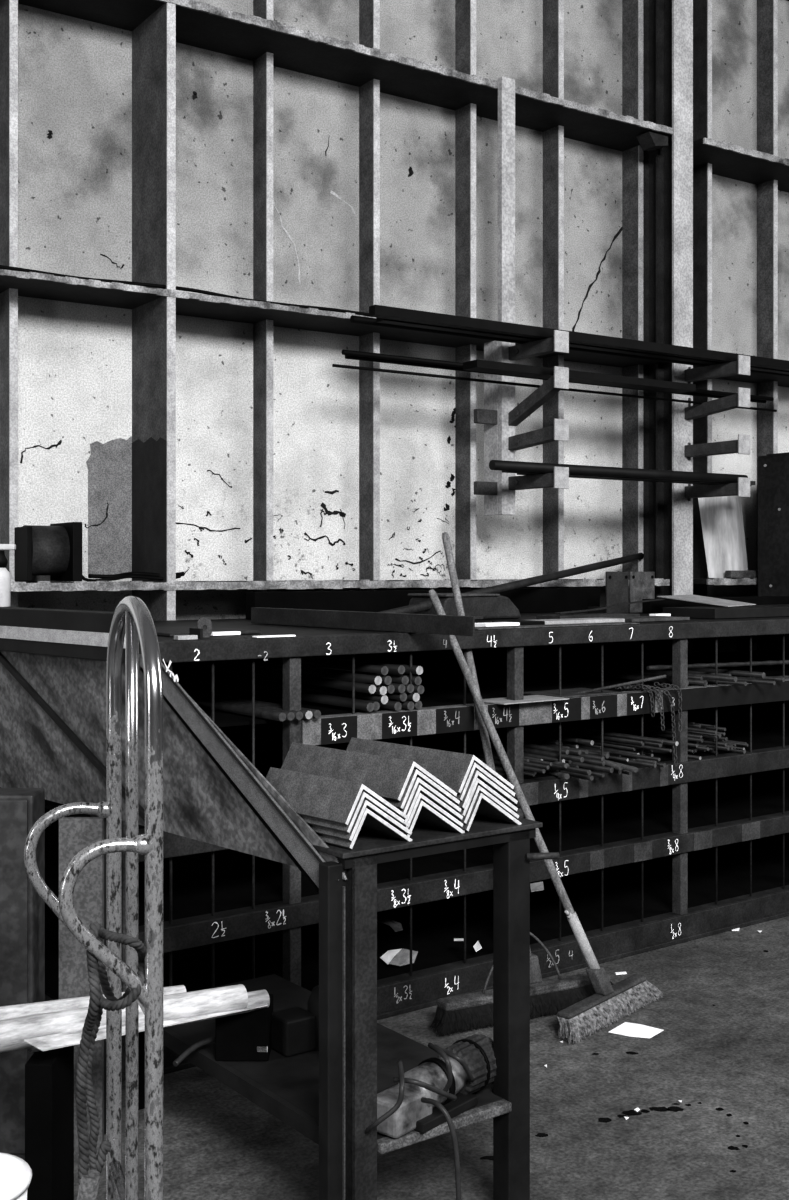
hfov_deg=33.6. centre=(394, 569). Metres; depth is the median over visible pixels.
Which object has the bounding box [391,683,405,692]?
bar
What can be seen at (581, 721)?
bar
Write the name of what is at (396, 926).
paper scrap
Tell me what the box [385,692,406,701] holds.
bar
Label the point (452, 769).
iron
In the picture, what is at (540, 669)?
bar
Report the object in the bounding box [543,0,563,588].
trim
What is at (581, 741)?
bar
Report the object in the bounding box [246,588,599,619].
metal bar
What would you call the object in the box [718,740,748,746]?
bar
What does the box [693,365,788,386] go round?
metal bar
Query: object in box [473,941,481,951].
paper scrap
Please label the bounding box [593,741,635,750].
bar
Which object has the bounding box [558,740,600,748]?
bar
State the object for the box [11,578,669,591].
trim
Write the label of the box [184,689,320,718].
bar
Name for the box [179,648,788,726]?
shelf
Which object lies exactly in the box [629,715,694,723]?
bar
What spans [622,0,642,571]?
trim
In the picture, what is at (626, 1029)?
paper sheet
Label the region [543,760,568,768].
bar
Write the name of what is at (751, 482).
bar
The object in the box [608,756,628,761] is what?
bar
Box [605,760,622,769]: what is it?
bar
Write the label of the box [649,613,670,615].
strip
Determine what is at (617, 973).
paper scrap
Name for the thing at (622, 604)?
strip
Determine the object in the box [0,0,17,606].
trim
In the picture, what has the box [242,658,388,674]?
bar
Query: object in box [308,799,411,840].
iron
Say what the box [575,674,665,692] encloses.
rod
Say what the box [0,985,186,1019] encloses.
paper roll
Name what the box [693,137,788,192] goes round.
trim
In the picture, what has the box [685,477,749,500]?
bracket arm
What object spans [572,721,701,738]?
bar
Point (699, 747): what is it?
bar
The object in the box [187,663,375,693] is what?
bar
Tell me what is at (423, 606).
pipe
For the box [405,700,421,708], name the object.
bar
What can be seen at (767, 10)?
trim
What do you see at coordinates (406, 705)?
bar
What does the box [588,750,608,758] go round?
bar
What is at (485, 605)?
metal sheet
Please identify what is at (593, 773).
bar
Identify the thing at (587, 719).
bar
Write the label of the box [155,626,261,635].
sheet
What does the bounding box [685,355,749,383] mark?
bracket arm
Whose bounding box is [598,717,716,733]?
bar
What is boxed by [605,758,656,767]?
bar
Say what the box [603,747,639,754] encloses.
bar
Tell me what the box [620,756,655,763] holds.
bar
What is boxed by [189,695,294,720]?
bar
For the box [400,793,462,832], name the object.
iron
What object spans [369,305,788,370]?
bar
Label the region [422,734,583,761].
bar
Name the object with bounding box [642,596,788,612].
board
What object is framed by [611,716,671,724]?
bar
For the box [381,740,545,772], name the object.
bar
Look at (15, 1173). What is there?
bucket
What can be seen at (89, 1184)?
wooden stick
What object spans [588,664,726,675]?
bar
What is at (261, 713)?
bar
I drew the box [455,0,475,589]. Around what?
trim
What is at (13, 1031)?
paper roll
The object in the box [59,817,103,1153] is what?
plywood board
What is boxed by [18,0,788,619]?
wall
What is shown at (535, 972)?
socket
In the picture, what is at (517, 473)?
tube
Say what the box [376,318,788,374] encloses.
bar
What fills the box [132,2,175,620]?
vertical column
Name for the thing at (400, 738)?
bar
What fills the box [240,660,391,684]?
bar
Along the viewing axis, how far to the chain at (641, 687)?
5.13 m
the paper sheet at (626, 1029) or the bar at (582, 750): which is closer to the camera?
the paper sheet at (626, 1029)
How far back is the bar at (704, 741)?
5.49 m
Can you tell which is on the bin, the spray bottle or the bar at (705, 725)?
the spray bottle
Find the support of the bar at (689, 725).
on the bar
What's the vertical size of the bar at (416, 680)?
0.030 m
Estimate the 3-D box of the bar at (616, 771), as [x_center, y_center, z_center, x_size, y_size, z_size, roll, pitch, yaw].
[0.454,0.767,5.499,0.020,0.019,1.352,0,0,-37]
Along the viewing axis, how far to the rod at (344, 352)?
6.12 m
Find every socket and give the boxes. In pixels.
[530,953,541,983]
[586,966,613,995]
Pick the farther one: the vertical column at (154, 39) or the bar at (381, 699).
the vertical column at (154, 39)
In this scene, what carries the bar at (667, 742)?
on the bar at (532, 727)
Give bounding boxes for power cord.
[82,572,184,581]
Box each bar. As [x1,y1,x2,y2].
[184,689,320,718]
[185,677,373,711]
[186,691,312,718]
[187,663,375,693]
[187,693,302,719]
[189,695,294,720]
[191,697,285,720]
[192,676,379,710]
[193,660,381,684]
[197,671,387,703]
[200,671,386,694]
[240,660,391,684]
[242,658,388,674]
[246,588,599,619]
[276,663,408,684]
[301,656,404,673]
[312,656,422,674]
[341,743,506,778]
[347,742,504,772]
[350,315,788,376]
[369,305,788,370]
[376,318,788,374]
[379,684,394,693]
[380,700,401,710]
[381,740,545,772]
[382,738,549,768]
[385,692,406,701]
[388,673,421,684]
[389,700,414,709]
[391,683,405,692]
[394,737,528,761]
[402,737,552,765]
[405,684,413,692]
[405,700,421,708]
[406,692,419,701]
[407,736,542,760]
[412,735,564,762]
[413,685,423,693]
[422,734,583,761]
[441,732,568,753]
[459,732,580,754]
[462,731,569,747]
[472,730,558,744]
[475,622,519,626]
[475,622,639,629]
[485,763,536,773]
[492,620,544,624]
[495,728,577,741]
[501,658,736,681]
[502,471,755,484]
[503,663,707,685]
[503,727,593,744]
[505,727,671,751]
[524,661,702,679]
[524,725,644,745]
[531,618,624,624]
[534,724,662,742]
[536,613,639,619]
[537,667,688,684]
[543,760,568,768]
[545,723,678,745]
[545,769,593,780]
[548,723,667,739]
[548,771,569,778]
[549,764,588,772]
[549,764,590,774]
[550,659,730,675]
[556,721,703,741]
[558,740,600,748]
[562,742,578,747]
[568,753,604,760]
[570,747,587,753]
[571,761,613,772]
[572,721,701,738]
[573,720,671,733]
[578,747,609,754]
[579,746,660,760]
[579,767,621,774]
[583,758,605,765]
[584,728,697,746]
[587,719,671,730]
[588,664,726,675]
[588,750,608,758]
[591,771,604,776]
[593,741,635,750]
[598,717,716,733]
[599,719,720,737]
[602,616,689,621]
[603,660,765,677]
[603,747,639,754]
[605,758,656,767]
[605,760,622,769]
[606,760,637,772]
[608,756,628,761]
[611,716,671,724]
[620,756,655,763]
[622,749,652,756]
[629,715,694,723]
[637,750,700,759]
[644,741,661,746]
[647,660,788,669]
[656,762,665,767]
[661,746,692,751]
[688,724,700,727]
[688,732,716,737]
[688,746,708,750]
[695,723,714,727]
[697,750,714,753]
[699,740,726,745]
[699,743,729,749]
[701,726,725,730]
[702,737,714,740]
[703,679,746,685]
[714,749,745,753]
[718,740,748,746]
[737,678,775,684]
[756,676,784,681]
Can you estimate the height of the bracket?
0.205 m
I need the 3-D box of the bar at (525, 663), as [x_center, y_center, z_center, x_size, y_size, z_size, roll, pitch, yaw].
[0.948,0.450,5.858,0.018,0.017,1.099,0,0,-37]
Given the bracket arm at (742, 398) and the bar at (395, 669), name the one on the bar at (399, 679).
the bar at (395, 669)
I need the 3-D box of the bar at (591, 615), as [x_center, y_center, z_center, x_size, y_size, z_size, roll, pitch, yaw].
[0.845,0.203,5.684,0.486,0.020,0.150,0,0,-37]
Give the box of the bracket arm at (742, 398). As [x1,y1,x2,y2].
[685,387,749,419]
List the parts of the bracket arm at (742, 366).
arm, plate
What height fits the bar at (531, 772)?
0.011 m
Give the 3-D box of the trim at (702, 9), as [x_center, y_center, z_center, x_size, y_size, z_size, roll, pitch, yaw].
[1.865,-1.600,7.928,0.036,6.200,0.137,0,0,-34]
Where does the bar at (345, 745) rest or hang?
on the rack
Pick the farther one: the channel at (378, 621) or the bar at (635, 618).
the bar at (635, 618)
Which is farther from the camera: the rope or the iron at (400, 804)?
the iron at (400, 804)
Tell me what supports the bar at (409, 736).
on the bar
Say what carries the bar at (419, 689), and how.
on the bar at (413, 696)
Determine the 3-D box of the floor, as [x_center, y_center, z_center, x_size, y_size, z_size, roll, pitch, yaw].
[3.395,1.549,2.120,20.000,0.101,11.720,0,0,-34]
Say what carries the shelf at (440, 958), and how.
attached to the rack
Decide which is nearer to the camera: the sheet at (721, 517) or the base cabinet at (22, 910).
the base cabinet at (22, 910)
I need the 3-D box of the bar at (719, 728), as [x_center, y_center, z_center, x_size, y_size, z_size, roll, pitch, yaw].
[1.042,0.678,6.042,0.015,0.014,1.222,0,0,-37]
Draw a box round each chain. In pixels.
[615,685,664,730]
[625,686,677,766]
[629,683,654,716]
[654,682,681,731]
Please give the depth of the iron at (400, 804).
2.84 m
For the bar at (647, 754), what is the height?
0.014 m
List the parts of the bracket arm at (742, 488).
arm, plate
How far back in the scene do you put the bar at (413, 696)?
4.46 m
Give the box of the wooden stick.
[77,1169,100,1199]
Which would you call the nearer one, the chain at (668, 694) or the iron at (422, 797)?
the iron at (422, 797)
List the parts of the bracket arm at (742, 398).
arm, plate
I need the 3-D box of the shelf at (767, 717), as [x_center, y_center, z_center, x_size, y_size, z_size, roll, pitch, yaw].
[0.871,0.783,5.995,5.244,0.011,1.380,0,0,-37]
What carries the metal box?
on the stand
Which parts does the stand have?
shelf leg, leg, leg, plate, leg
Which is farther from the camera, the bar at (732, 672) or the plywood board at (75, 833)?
the bar at (732, 672)
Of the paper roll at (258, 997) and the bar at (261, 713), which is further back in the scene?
the bar at (261, 713)
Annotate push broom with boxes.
[429,589,662,1043]
[430,532,613,1035]
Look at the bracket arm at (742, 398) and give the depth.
7.17 m
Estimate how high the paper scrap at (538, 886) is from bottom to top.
0.010 m
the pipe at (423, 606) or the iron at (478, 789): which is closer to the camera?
the iron at (478, 789)
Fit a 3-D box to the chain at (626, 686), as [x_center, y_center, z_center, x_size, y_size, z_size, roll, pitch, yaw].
[0.957,0.545,5.210,0.245,0.185,0.068,0,0,39]
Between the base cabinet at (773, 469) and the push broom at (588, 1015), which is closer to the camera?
the push broom at (588, 1015)
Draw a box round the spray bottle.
[0,544,15,606]
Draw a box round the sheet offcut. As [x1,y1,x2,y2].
[657,595,755,606]
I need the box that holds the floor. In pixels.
[45,916,788,1199]
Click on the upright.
(499, 416)
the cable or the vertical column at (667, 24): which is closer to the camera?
the cable
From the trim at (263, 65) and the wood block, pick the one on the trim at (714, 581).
the wood block
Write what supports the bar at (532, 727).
on the bar at (593, 739)
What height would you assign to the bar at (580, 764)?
0.020 m
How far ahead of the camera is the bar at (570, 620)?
5.19 m
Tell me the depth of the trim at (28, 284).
5.95 m
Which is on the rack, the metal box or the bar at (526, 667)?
the bar at (526, 667)
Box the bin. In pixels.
[0,607,346,1133]
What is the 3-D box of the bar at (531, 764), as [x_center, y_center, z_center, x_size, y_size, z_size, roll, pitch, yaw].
[0.255,0.717,5.142,0.015,0.014,1.014,0,0,-37]
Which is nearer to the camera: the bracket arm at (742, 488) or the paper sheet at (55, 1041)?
the paper sheet at (55, 1041)
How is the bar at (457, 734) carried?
on the bar at (441, 736)
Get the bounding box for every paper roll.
[0,984,247,1052]
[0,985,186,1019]
[27,989,269,1052]
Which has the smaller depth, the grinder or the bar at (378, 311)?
the grinder
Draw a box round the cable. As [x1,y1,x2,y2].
[0,265,368,315]
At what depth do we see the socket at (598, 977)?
4.36 m
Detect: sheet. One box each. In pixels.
[24,1004,267,1050]
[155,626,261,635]
[408,593,520,619]
[609,1022,663,1037]
[698,496,747,577]
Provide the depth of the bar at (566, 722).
5.73 m
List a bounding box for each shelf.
[0,700,788,828]
[45,768,788,925]
[45,833,788,999]
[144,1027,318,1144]
[168,974,502,1138]
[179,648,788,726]
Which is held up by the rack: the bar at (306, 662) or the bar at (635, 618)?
the bar at (635, 618)
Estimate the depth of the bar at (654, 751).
5.46 m
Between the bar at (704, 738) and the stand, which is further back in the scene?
the bar at (704, 738)
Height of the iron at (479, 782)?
0.090 m
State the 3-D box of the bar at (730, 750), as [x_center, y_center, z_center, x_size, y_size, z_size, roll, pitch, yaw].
[1.136,0.767,5.976,0.020,0.019,1.149,0,0,-37]
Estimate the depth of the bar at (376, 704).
4.68 m
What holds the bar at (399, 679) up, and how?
on the bar at (409, 687)
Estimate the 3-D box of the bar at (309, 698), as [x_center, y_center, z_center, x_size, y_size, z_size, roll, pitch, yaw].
[-0.466,0.458,4.868,0.032,0.030,1.294,0,0,-37]
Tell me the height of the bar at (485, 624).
0.016 m
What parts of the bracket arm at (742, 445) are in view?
arm, plate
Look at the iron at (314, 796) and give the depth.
2.82 m
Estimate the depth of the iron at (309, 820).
2.77 m
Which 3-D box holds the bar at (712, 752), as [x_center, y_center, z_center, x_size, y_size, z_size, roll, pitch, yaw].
[1.006,0.769,5.974,0.016,0.015,1.184,0,0,-37]
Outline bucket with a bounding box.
[0,1152,31,1199]
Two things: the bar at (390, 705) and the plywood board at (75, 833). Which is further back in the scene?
the bar at (390, 705)
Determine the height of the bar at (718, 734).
0.018 m
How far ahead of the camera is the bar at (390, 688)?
4.40 m
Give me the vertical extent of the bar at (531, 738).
0.018 m
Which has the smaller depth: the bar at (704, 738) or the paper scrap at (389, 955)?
the paper scrap at (389, 955)
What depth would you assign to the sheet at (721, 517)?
7.71 m
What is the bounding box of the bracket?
[588,572,654,612]
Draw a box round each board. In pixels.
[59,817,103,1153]
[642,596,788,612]
[663,604,788,618]
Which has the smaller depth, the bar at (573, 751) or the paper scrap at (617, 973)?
the paper scrap at (617, 973)
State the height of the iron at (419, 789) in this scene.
0.090 m
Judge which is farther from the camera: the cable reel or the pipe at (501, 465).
the pipe at (501, 465)
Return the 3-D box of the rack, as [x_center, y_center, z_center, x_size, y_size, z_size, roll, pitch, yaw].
[0.883,0.850,5.966,5.261,1.301,1.556,0,0,-37]
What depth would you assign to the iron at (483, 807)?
2.99 m
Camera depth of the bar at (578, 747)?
5.23 m
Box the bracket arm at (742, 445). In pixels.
[685,434,749,459]
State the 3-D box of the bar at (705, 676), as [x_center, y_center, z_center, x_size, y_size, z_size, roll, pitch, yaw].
[0.960,0.444,5.875,0.023,0.022,1.429,0,0,-37]
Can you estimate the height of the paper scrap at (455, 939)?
0.010 m
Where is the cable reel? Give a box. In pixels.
[15,522,81,580]
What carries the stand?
on the floor
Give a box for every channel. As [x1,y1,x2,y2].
[251,607,482,635]
[463,359,695,392]
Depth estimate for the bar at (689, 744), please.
5.41 m
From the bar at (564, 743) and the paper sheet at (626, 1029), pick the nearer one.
the paper sheet at (626, 1029)
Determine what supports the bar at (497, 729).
on the bar
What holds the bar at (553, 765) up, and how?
on the bar
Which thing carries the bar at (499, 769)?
on the rack
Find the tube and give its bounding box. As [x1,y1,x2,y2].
[517,473,750,485]
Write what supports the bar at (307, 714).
on the rack
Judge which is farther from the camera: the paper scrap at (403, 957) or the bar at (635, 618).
the bar at (635, 618)
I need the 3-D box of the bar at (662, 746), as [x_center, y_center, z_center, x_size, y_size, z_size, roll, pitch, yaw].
[0.904,0.747,5.816,0.010,0.010,1.088,0,0,-37]
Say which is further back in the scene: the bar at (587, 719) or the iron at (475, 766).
the bar at (587, 719)
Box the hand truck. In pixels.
[24,596,162,1199]
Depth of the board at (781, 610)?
5.84 m
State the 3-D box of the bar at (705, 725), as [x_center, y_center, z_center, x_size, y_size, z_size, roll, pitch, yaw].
[1.053,0.657,5.872,0.011,0.010,0.981,0,0,-37]
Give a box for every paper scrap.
[377,914,402,931]
[380,949,401,964]
[389,949,417,965]
[454,938,463,940]
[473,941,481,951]
[530,882,543,891]
[615,972,626,974]
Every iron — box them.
[266,767,407,824]
[281,742,456,800]
[300,791,409,832]
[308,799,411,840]
[316,808,411,848]
[346,737,513,793]
[383,769,459,808]
[398,777,461,816]
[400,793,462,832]
[402,785,462,824]
[404,800,464,839]
[454,762,515,800]
[456,770,517,808]
[457,785,518,823]
[458,778,517,815]
[460,792,521,831]
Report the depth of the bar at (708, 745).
5.46 m
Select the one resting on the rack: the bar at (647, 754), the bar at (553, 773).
the bar at (553, 773)
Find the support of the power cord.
on the trim at (422, 583)
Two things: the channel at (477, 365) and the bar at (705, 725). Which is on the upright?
the channel at (477, 365)
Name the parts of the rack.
post, divider rod, tag strip, divider rod, tag strip, divider rod, tag strip, post, divider rod, divider rod, panel, post, rail, rail, divider rod, rail, rail, post, flat strip, rail, divider rod, flat strip, post, divider rod, divider rod, post, divider rod, divider rod, divider rod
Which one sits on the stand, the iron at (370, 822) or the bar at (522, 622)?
the iron at (370, 822)
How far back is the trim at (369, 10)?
6.55 m
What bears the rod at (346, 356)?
on the bracket arm at (742, 398)
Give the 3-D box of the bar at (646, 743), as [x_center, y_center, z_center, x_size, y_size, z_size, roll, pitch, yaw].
[0.769,0.690,5.523,0.020,0.019,0.939,0,0,-37]
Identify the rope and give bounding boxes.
[75,922,145,1184]
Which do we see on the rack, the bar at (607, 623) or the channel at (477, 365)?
the bar at (607, 623)
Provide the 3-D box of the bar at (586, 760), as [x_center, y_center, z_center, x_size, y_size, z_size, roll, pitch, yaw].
[0.440,0.729,5.386,0.018,0.017,1.171,0,0,-37]
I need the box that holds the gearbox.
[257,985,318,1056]
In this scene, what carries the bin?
on the floor
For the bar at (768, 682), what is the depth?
5.50 m
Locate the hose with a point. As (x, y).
(197, 1045)
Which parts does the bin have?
leg, panel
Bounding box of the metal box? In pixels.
[215,994,272,1060]
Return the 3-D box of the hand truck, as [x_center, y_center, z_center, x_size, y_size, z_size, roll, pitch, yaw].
[-0.401,0.769,2.000,0.398,1.459,0.504,0,0,-19]
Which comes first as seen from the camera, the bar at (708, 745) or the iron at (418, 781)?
the iron at (418, 781)
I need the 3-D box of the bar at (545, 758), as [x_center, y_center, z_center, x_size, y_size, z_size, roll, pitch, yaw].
[0.313,0.720,5.346,0.018,0.017,1.084,0,0,-37]
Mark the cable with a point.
(1, 266)
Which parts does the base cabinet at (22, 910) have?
door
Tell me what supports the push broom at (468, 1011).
on the floor
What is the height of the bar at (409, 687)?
0.030 m
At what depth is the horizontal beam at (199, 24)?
6.35 m
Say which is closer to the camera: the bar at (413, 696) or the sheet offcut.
the bar at (413, 696)
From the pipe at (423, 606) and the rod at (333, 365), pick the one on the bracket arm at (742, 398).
the rod at (333, 365)
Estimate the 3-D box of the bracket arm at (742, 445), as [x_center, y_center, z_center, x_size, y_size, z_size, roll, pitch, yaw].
[1.778,-0.677,7.226,0.090,0.110,0.414,0,0,-34]
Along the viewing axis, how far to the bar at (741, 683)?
5.45 m
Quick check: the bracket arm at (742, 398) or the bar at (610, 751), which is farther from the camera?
the bracket arm at (742, 398)
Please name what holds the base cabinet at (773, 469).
on the rack
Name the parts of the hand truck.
loop handle, loop handle, frame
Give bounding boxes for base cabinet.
[0,788,44,1160]
[758,452,788,595]
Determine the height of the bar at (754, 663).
0.060 m
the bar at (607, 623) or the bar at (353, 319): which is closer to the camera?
the bar at (607, 623)
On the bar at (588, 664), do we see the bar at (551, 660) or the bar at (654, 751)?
the bar at (551, 660)
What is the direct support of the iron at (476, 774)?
on the iron at (479, 782)
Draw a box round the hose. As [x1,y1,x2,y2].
[173,1036,214,1066]
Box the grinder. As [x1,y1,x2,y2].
[366,1034,496,1199]
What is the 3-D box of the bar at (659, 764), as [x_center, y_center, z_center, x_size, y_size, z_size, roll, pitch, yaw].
[0.746,0.768,5.558,0.018,0.017,1.064,0,0,-37]
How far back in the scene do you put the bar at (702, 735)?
5.43 m
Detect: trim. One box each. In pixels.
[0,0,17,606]
[0,269,668,367]
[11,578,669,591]
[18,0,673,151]
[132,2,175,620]
[253,0,272,591]
[359,0,379,590]
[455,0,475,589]
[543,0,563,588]
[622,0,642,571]
[636,132,667,150]
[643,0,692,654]
[693,0,711,596]
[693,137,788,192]
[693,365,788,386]
[693,578,757,584]
[757,0,777,595]
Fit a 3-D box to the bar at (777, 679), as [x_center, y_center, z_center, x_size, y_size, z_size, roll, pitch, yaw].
[1.338,0.470,6.020,0.020,0.019,1.096,0,0,-37]
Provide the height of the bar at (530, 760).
0.014 m
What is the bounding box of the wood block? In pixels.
[725,571,757,577]
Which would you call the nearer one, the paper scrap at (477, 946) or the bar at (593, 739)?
the paper scrap at (477, 946)
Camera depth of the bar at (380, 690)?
4.38 m
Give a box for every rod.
[332,364,776,411]
[342,349,773,400]
[345,355,765,402]
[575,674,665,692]
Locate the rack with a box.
[0,611,788,1080]
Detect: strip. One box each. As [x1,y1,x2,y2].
[555,598,668,613]
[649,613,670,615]
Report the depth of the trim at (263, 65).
6.21 m
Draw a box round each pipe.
[381,553,643,613]
[489,460,747,482]
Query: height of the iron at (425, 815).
0.090 m
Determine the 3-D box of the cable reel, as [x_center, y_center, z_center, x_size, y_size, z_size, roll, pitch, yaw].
[-1.472,-0.076,5.508,0.219,0.247,0.280,0,0,-34]
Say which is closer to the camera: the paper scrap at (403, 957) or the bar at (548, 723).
the paper scrap at (403, 957)
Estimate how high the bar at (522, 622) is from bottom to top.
0.016 m
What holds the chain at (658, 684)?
hanging from the rack
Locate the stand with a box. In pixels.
[139,797,559,1199]
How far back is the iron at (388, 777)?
2.94 m
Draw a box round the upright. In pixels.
[474,76,568,515]
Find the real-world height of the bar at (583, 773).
0.019 m
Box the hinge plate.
[189,618,211,637]
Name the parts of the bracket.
plate, plate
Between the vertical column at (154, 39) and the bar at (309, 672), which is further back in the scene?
the vertical column at (154, 39)
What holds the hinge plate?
on the rack
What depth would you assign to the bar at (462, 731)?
5.27 m
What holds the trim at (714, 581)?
attached to the wall
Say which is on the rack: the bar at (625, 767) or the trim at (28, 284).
the bar at (625, 767)
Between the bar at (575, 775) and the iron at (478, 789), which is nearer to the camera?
the iron at (478, 789)
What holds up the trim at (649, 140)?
attached to the wall
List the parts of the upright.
post, arm, arm, arm, arm, plate, plate, plate, plate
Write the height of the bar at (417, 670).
0.030 m
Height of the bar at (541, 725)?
0.013 m
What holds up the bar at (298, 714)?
on the rack
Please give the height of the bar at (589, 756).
0.019 m

